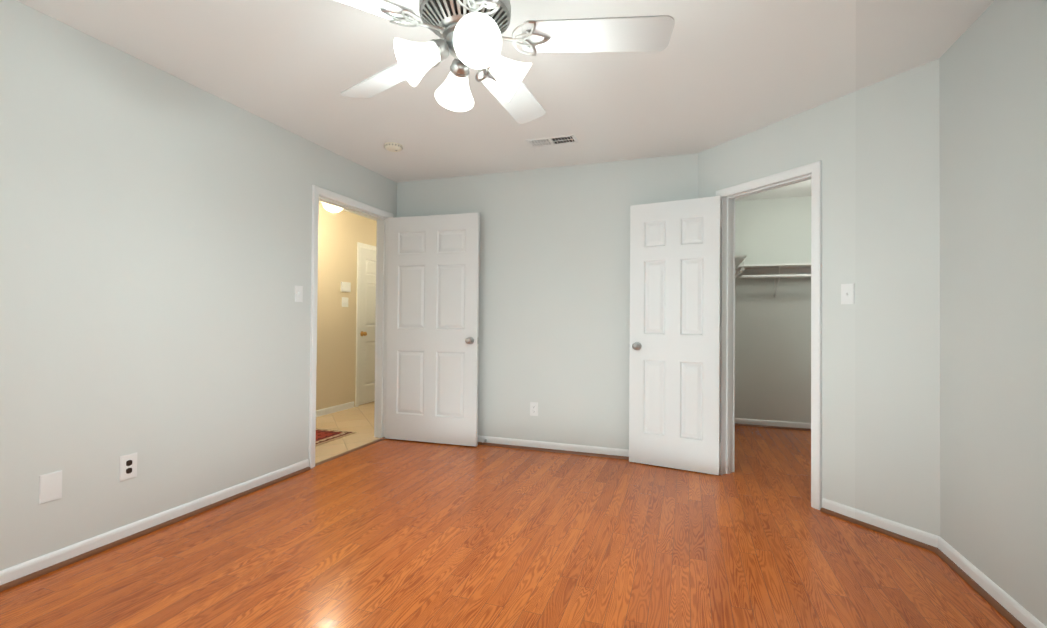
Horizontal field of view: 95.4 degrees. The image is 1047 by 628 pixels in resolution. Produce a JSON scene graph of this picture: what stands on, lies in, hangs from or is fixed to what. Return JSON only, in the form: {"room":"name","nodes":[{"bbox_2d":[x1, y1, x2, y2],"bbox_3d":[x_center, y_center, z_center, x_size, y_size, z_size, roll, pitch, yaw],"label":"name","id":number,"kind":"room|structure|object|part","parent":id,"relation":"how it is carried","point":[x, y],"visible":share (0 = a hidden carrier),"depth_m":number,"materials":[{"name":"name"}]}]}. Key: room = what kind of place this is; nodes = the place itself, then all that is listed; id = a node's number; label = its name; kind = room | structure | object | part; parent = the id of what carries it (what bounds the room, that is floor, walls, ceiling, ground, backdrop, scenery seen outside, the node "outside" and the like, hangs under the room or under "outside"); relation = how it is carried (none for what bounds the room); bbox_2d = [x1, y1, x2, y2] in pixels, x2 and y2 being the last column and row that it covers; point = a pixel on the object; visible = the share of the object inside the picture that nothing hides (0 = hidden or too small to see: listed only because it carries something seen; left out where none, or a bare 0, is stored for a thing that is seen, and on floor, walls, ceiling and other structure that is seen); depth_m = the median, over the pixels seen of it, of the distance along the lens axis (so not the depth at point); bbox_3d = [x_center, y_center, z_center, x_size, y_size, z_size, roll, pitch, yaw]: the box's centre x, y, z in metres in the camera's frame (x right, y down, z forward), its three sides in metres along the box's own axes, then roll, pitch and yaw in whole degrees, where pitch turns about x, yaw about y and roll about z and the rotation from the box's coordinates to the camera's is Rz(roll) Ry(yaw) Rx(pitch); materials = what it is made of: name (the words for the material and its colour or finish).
{"room":"empty bedroom","nodes":[
{"label":"empty bedroom","id":0,"kind":"room"},
{"bbox_2d":[0,0,396,570],"bbox_3d":[-1.682,-0.070,3.486,0.120,2.440,8.170,0,-1,19],"label":"wall","id":1,"kind":"structure","parent":0,"point":[155,242],"depth_m":2.44,"materials":[{"name":"grey paint"}]},
{"bbox_2d":[39,470,61,503],"bbox_3d":[-2.088,0.765,2.106,0.007,0.124,0.079,0,-1,19],"label":"blank wall plate","id":2,"kind":"object","parent":1,"relation":"attached to","point":[50,486],"visible":1,"depth_m":2.10,"materials":[{"name":"white plastic"}]},
{"bbox_2d":[119,452,136,481],"bbox_3d":[-1.988,0.769,2.399,0.008,0.124,0.079,0,-1,19],"label":"duplex electrical outlet","id":3,"kind":"object","parent":1,"relation":"attached to","point":[128,467],"visible":1,"depth_m":2.40,"materials":[{"name":"white plastic"}]},
{"bbox_2d":[0,459,310,591],"bbox_3d":[-2.245,1.086,1.615,0.031,0.074,4.058,0,-1,19],"label":"baseboard","id":4,"kind":"structure","parent":1,"relation":"attached to","point":[19,574],"depth_m":2.41,"materials":[{"name":"white wood"}]},
{"bbox_2d":[295,285,302,301],"bbox_3d":[-1.619,-0.146,3.448,0.021,0.117,0.072,0,-1,19],"label":"dimmer switch","id":5,"kind":"object","parent":1,"relation":"attached to","point":[298,293],"visible":1,"depth_m":3.44,"materials":[{"name":"white plastic"}]},
{"bbox_2d":[309,185,392,467],"bbox_3d":[-1.485,0.098,4.066,0.156,2.121,1.024,0,-1,19],"label":"door frame","id":6,"kind":"structure","parent":1,"relation":"attached to","point":[340,201],"depth_m":4.25,"materials":[{"name":"white wood"}]},
{"bbox_2d":[315,437,386,465],"bbox_3d":[-1.448,1.154,4.038,0.044,0.009,0.918,0,-1,19],"label":"trim","id":7,"kind":"structure","parent":1,"relation":"attached to","point":[346,452],"depth_m":3.98,"materials":[{"name":"brown wood"}]},
{"bbox_2d":[385,213,479,445],"bbox_3d":[-0.838,0.131,4.325,0.932,2.052,0.169,0,-1,17],"label":"door leaf","id":8,"kind":"structure","parent":1,"relation":"in","point":[432,339],"depth_m":4.30,"materials":[{"name":"white wood"}]},
{"bbox_2d":[316,203,376,409],"bbox_3d":[-2.507,-0.057,5.125,0.120,2.440,5.600,0,-1,19],"label":"wall","id":9,"kind":"structure","parent":0,"point":[341,233],"depth_m":5.73,"materials":[{"name":"beige paint"}]},
{"bbox_2d":[316,401,353,416],"bbox_3d":[-2.749,1.113,4.226,0.012,0.074,3.777,0,-1,19],"label":"baseboard","id":10,"kind":"structure","parent":9,"relation":"attached to","point":[332,409],"depth_m":5.67,"materials":[{"name":"white wood"}]},
{"bbox_2d":[342,297,347,306],"bbox_3d":[-2.185,-0.146,5.851,0.018,0.117,0.118,0,-1,19],"label":"toggle switch","id":11,"kind":"object","parent":9,"relation":"attached to","point":[344,301],"visible":1,"depth_m":5.84,"materials":[{"name":"white plastic"}]},
{"bbox_2d":[341,282,350,291],"bbox_3d":[-2.181,-0.332,5.849,0.026,0.118,0.155,0,-1,19],"label":"thermostat","id":12,"kind":"object","parent":9,"relation":"attached to","point":[345,286],"visible":0.93,"depth_m":5.83,"materials":[{"name":"white plastic"}]},
{"bbox_2d":[355,242,375,406],"bbox_3d":[-2.021,0.138,6.552,0.156,2.093,1.006,0,-1,19],"label":"door frame","id":13,"kind":"structure","parent":9,"relation":"attached to","point":[363,245],"depth_m":6.07,"materials":[{"name":"white wood"}]},
{"bbox_2d":[359,248,375,404],"bbox_3d":[-1.984,0.161,6.533,0.169,2.030,0.904,0,-1,19],"label":"door leaf","id":14,"kind":"structure","parent":9,"relation":"in","point":[367,327],"depth_m":6.28,"materials":[{"name":"white wood"}]},
{"bbox_2d":[315,401,379,462],"bbox_3d":[-1.898,1.195,4.898,1.430,0.060,5.600,0,-1,19],"label":"floor","id":15,"kind":"structure","parent":0,"point":[359,420],"depth_m":4.89,"materials":[{"name":"beige tile"}]},
{"bbox_2d":[315,428,355,446],"bbox_3d":[-2.374,1.142,3.688,0.750,0.009,2.390,0,-1,19],"label":"runner rug","id":16,"kind":"object","parent":15,"relation":"on","point":[323,435],"visible":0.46,"depth_m":4.55,"materials":[{"name":"red fabric"}]},
{"bbox_2d":[16,0,994,220],"bbox_3d":[-0.010,-1.333,2.934,6.250,0.100,8.170,0,-1,19],"label":"ceiling","id":17,"kind":"structure","parent":0,"point":[713,73],"depth_m":2.51,"materials":[{"name":"paint"}]},
{"bbox_2d":[322,202,342,213],"bbox_3d":[-1.943,-1.150,4.875,0.240,0.251,0.240,0,-1,19],"label":"hall ceiling light","id":18,"kind":"object","parent":17,"relation":"attached to","point":[333,209],"visible":0.21,"depth_m":4.82,"materials":[{"name":"white glass"}]},
{"bbox_2d":[384,142,402,151],"bbox_3d":[-0.991,-1.263,3.625,0.137,0.040,0.136,0,-1,19],"label":"smoke detector","id":19,"kind":"object","parent":17,"relation":"attached to","point":[393,147],"visible":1,"depth_m":3.59,"materials":[{"name":"beige plastic"}]},
{"bbox_2d":[335,0,674,123],"bbox_3d":[-0.169,-1.009,1.588,1.280,0.582,1.233,0,-1,19],"label":"ceiling fan","id":20,"kind":"object","parent":17,"relation":"hanging from","point":[469,33],"visible":1,"depth_m":1.51,"materials":[{"name":"white metal"}]},
{"bbox_3d":[-0.188,-1.061,1.549,0.296,0.480,0.296,0,-1,19],"label":"motor","id":21,"kind":"part","parent":20,"relation":"part of","materials":[{"name":"grey metal"}]},
{"bbox_2d":[525,134,577,147],"bbox_3d":[0.210,-1.269,3.508,0.360,0.011,0.160,0,-1,19],"label":"ceiling vent","id":22,"kind":"object","parent":17,"relation":"in","point":[553,141],"visible":1,"depth_m":3.50,"materials":[{"name":"white metal"}]},
{"bbox_2d":[0,425,1014,627],"bbox_3d":[0.474,1.183,2.172,4.820,0.060,7.110,0,-1,19],"label":"floor","id":23,"kind":"structure","parent":0,"point":[390,533],"depth_m":2.25,"materials":[{"name":"brown wood"}]},
{"bbox_2d":[397,153,697,449],"bbox_3d":[0.104,-0.046,4.211,2.792,2.440,0.120,0,-1,19],"label":"wall","id":24,"kind":"structure","parent":0,"point":[554,295],"depth_m":4.09,"materials":[{"name":"grey paint"}]},
{"bbox_2d":[530,402,537,415],"bbox_3d":[0.091,0.825,4.134,0.072,0.117,0.008,0,-1,19],"label":"duplex electrical outlet","id":25,"kind":"object","parent":24,"relation":"attached to","point":[533,408],"visible":1,"depth_m":4.13,"materials":[{"name":"white plastic"}]},
{"bbox_2d":[478,435,628,459],"bbox_3d":[0.046,1.136,4.133,2.742,0.074,0.031,0,-1,19],"label":"baseboard","id":26,"kind":"structure","parent":24,"relation":"attached to","point":[606,452],"depth_m":4.05,"materials":[{"name":"white wood"}]},
{"bbox_2d":[735,196,810,422],"bbox_3d":[2.909,-0.012,5.052,2.080,2.440,0.120,0,-1,19],"label":"wall","id":27,"kind":"structure","parent":0,"point":[772,358],"depth_m":5.07,"materials":[{"name":"paint"}]},
{"bbox_2d":[735,418,810,430],"bbox_3d":[2.875,1.170,4.967,1.840,0.074,0.031,0,-1,19],"label":"baseboard","id":28,"kind":"structure","parent":27,"relation":"attached to","point":[773,424],"depth_m":5.02,"materials":[{"name":"white wood"}]},
{"bbox_2d":[735,255,810,296],"bbox_3d":[2.719,-0.347,4.490,1.840,0.326,1.083,0,-1,19],"label":"closet shelf","id":29,"kind":"object","parent":27,"relation":"attached to","point":[787,270],"visible":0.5,"depth_m":4.91,"materials":[{"name":"white paint"}]},
{"bbox_2d":[698,59,939,535],"bbox_3d":[1.761,-0.046,3.064,0.120,2.440,1.534,1,-1,-27],"label":"wall","id":30,"kind":"structure","parent":0,"point":[874,148],"depth_m":2.60,"materials":[{"name":"grey paint"}]},
{"bbox_2d":[629,196,721,474],"bbox_3d":[1.141,0.153,3.637,0.684,2.030,0.169,0,-1,29],"label":"closet door leaf","id":31,"kind":"structure","parent":30,"relation":"in","point":[674,374],"depth_m":3.61,"materials":[{"name":"white wood"}]},
{"bbox_2d":[716,161,821,509],"bbox_3d":[1.670,0.127,3.238,0.156,2.098,0.776,1,-1,-27],"label":"door frame","id":32,"kind":"structure","parent":30,"relation":"attached to","point":[812,172],"depth_m":3.26,"materials":[{"name":"white wood"}]},
{"bbox_2d":[841,283,854,303],"bbox_3d":[1.861,-0.115,2.735,0.054,0.117,0.052,0,-1,19],"label":"toggle","id":33,"kind":"object","parent":30,"relation":"attached to","point":[847,293],"visible":1,"depth_m":2.73,"materials":[{"name":"white plastic"}]},
{"bbox_2d":[939,0,1046,626],"bbox_3d":[1.441,-0.081,0.361,0.120,2.440,4.271,0,-1,19],"label":"wall","id":34,"kind":"structure","parent":0,"point":[993,261],"depth_m":1.92,"materials":[{"name":"grey paint"}]},
{"bbox_2d":[820,498,1046,627],"bbox_3d":[1.246,1.104,0.655,0.428,0.074,4.495,0,-1,19],"label":"baseboard","id":35,"kind":"structure","parent":34,"relation":"attached to","point":[1010,609],"depth_m":2.23,"materials":[{"name":"white wood"}]}
]}

